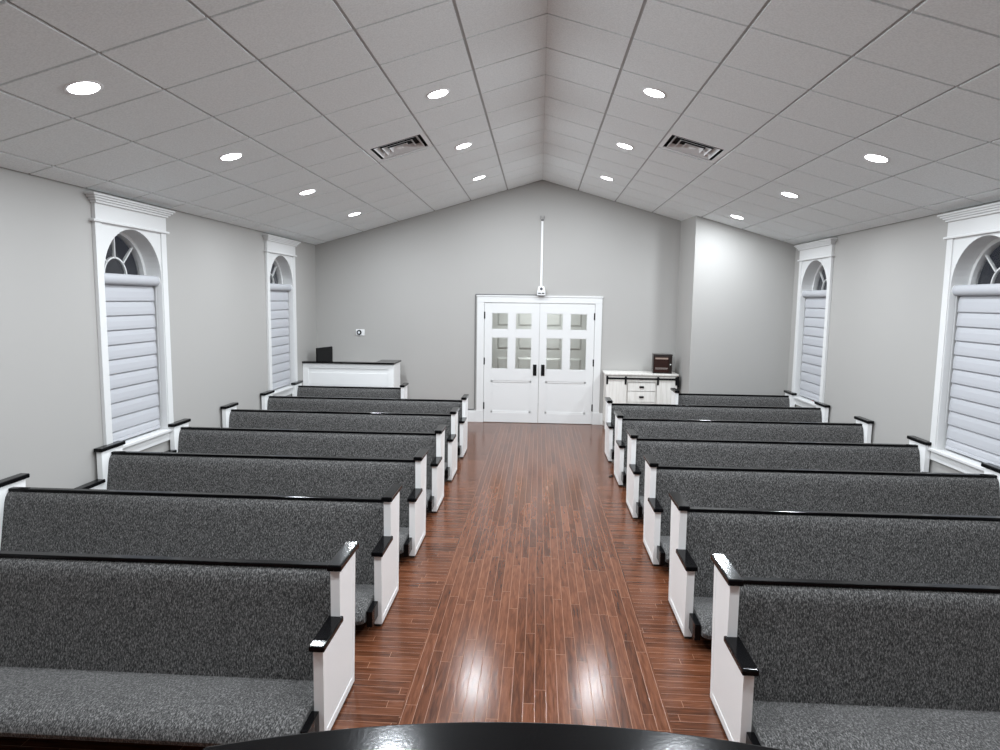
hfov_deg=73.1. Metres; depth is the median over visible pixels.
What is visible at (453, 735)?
pulpit
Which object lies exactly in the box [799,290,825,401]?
window blind
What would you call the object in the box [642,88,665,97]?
ceiling light
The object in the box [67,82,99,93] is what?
diffuser
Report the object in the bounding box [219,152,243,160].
ceiling light
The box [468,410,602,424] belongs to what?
baseboard
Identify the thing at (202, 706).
seat cushion
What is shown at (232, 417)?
pew
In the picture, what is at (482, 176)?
ceiling light
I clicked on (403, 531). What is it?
seat cushion
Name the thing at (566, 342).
door
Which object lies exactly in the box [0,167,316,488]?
wall
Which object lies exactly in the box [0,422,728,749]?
floor
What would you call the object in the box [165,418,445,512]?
pew
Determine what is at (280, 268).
window
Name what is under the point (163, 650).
pew
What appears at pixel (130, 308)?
window blind
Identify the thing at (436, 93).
diffuser
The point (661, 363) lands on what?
wooden box
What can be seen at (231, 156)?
diffuser
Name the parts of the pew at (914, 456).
panel, rail, backrest, panel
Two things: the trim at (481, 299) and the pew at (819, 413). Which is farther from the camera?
the trim at (481, 299)
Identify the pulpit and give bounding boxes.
[203,722,781,749]
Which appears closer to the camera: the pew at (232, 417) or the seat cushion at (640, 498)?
the seat cushion at (640, 498)
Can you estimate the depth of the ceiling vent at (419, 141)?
6.81 m
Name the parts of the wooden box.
panel, lid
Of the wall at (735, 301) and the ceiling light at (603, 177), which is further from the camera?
the wall at (735, 301)
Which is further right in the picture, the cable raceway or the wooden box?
the wooden box
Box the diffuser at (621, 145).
[617,143,631,148]
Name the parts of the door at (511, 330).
glass, glass, glass, glass, pull handle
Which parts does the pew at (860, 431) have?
panel, rail, backrest, panel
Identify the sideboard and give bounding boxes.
[602,370,678,428]
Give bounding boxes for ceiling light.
[63,80,103,95]
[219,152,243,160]
[298,189,315,194]
[347,212,361,215]
[426,88,449,98]
[455,142,471,148]
[472,175,485,179]
[600,176,613,180]
[616,142,633,149]
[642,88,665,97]
[730,215,744,218]
[780,192,798,197]
[863,154,889,162]
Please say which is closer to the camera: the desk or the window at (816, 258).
the window at (816, 258)
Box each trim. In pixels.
[0,0,999,230]
[476,295,602,424]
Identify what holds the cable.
attached to the wall at (412, 284)
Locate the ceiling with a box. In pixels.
[0,0,999,244]
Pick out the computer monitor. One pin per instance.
(323, 353)
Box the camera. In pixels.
[537,286,544,295]
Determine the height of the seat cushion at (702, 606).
0.105 m
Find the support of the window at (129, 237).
in the wall at (51, 427)
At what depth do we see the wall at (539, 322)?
13.22 m
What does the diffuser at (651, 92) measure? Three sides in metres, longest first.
0.162 x 0.162 x 0.003 m
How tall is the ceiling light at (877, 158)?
0.059 m
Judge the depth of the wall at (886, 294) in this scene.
7.18 m
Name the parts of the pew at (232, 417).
panel, backrest, rail, panel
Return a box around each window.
[84,192,175,450]
[262,234,300,395]
[791,238,837,406]
[928,202,999,473]
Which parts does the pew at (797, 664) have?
panel, backrest, rail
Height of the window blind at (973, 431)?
1.488 m
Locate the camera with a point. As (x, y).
(541, 290)
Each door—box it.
[483,303,539,422]
[538,304,594,423]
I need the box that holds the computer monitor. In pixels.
[316,346,332,360]
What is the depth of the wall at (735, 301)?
9.95 m
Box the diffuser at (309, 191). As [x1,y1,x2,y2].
[300,190,314,194]
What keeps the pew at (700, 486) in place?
on the floor
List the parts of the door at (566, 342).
pull handle, glass, glass, glass, glass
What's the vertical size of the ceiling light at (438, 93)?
0.059 m
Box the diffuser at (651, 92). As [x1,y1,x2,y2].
[644,89,663,96]
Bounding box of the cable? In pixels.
[468,294,536,409]
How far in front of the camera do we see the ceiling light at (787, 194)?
7.15 m
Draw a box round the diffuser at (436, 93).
[428,90,447,97]
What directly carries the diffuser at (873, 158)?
attached to the ceiling light at (877, 158)
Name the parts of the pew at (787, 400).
panel, rail, backrest, panel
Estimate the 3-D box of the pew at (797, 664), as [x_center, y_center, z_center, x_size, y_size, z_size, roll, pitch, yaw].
[2.442,1.348,3.014,2.798,0.748,0.771,1,6,3]
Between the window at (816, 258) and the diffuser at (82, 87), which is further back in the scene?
the window at (816, 258)
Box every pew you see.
[0,473,401,626]
[0,541,358,746]
[74,441,428,557]
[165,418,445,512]
[220,402,458,481]
[260,390,468,457]
[291,380,408,398]
[605,397,829,461]
[614,411,873,485]
[626,429,931,518]
[643,454,999,565]
[668,492,999,640]
[670,388,796,406]
[710,554,999,749]
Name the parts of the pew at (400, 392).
panel, backrest, rail, panel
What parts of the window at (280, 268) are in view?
glass, sash, crown, sill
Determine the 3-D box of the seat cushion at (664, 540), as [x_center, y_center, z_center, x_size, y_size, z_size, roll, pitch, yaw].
[2.560,1.349,5.123,2.643,0.105,0.498,1,6,3]
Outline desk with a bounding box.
[302,360,400,386]
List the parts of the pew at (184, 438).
panel, backrest, rail, panel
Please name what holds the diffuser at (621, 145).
attached to the ceiling light at (622, 145)
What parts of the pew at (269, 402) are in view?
panel, backrest, rail, panel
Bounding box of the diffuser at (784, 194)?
[782,193,796,196]
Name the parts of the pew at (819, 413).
panel, rail, backrest, panel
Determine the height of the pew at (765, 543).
0.748 m
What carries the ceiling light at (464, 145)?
attached to the ceiling
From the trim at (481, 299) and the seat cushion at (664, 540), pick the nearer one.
the seat cushion at (664, 540)
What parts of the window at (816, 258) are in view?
sill, crown, sash, glass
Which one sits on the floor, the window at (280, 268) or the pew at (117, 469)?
the pew at (117, 469)
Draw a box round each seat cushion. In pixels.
[0,666,313,746]
[355,584,373,624]
[399,527,408,553]
[426,489,431,507]
[444,462,447,475]
[638,496,643,514]
[660,536,669,562]
[693,597,712,638]
[751,701,999,749]
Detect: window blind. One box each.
[104,273,160,441]
[270,283,291,389]
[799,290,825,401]
[945,284,999,466]
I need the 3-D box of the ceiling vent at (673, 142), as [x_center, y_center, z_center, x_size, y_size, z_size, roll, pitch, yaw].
[1.885,-2.239,6.567,0.587,0.226,0.592,1,6,3]
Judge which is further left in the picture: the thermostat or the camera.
the thermostat
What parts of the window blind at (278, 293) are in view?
rail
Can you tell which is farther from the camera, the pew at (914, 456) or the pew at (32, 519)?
the pew at (914, 456)
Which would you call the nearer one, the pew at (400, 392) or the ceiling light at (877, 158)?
the ceiling light at (877, 158)
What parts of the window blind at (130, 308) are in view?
rail, cord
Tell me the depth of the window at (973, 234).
6.00 m
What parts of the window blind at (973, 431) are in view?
cord, rail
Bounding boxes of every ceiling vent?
[365,132,432,161]
[658,132,729,162]
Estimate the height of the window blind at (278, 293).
1.488 m
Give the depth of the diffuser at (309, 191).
7.45 m
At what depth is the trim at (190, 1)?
4.77 m
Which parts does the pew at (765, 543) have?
panel, backrest, rail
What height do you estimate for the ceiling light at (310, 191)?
0.059 m
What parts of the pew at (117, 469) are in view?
panel, backrest, rail, panel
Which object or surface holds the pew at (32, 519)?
on the floor
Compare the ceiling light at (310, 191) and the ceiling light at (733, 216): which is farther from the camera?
the ceiling light at (733, 216)
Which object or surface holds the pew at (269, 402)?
on the floor
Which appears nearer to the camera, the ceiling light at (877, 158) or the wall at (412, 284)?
the ceiling light at (877, 158)
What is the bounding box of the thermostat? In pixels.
[356,329,364,335]
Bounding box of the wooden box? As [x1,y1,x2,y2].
[652,353,672,373]
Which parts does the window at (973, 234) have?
sill, crown, sash, glass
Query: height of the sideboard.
0.900 m
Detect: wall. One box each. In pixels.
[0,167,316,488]
[315,179,680,412]
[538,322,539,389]
[675,216,795,394]
[787,200,999,472]
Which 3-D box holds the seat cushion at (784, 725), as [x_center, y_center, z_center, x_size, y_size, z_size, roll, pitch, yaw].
[2.431,1.595,2.905,2.643,0.105,0.498,1,6,3]
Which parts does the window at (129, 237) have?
glass, crown, sash, sill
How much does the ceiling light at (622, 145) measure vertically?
0.059 m
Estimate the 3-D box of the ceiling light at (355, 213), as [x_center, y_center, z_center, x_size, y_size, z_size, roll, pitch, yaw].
[-2.019,-2.231,9.349,0.192,0.059,0.200,2,6,8]
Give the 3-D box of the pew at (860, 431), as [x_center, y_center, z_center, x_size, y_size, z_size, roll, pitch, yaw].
[2.700,0.857,7.452,2.798,0.748,0.771,1,6,3]
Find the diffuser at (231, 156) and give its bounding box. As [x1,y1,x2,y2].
[221,154,240,159]
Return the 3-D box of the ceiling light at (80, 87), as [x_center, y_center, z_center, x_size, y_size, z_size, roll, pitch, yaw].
[-2.342,-1.615,3.792,0.192,0.059,0.200,2,6,8]
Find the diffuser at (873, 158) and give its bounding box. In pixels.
[865,155,886,161]
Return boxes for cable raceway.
[540,221,543,285]
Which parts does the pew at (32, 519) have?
panel, backrest, rail, panel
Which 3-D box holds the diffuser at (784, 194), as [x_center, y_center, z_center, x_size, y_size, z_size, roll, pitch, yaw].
[3.076,-1.913,7.157,0.162,0.003,0.162,17,7,1]
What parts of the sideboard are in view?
sliding door, drawer, drawer, drawer, door rail, sliding door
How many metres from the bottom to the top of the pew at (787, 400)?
0.748 m
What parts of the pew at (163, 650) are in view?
rail, backrest, panel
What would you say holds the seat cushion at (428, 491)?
on the pew at (184, 438)
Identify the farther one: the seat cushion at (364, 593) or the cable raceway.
the cable raceway
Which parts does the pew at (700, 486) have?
panel, rail, backrest, panel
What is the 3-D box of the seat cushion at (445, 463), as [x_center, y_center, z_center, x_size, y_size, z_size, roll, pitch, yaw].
[-1.888,1.015,7.598,2.591,0.105,0.498,1,6,3]
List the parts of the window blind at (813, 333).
cord, rail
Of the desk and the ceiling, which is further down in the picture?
the desk

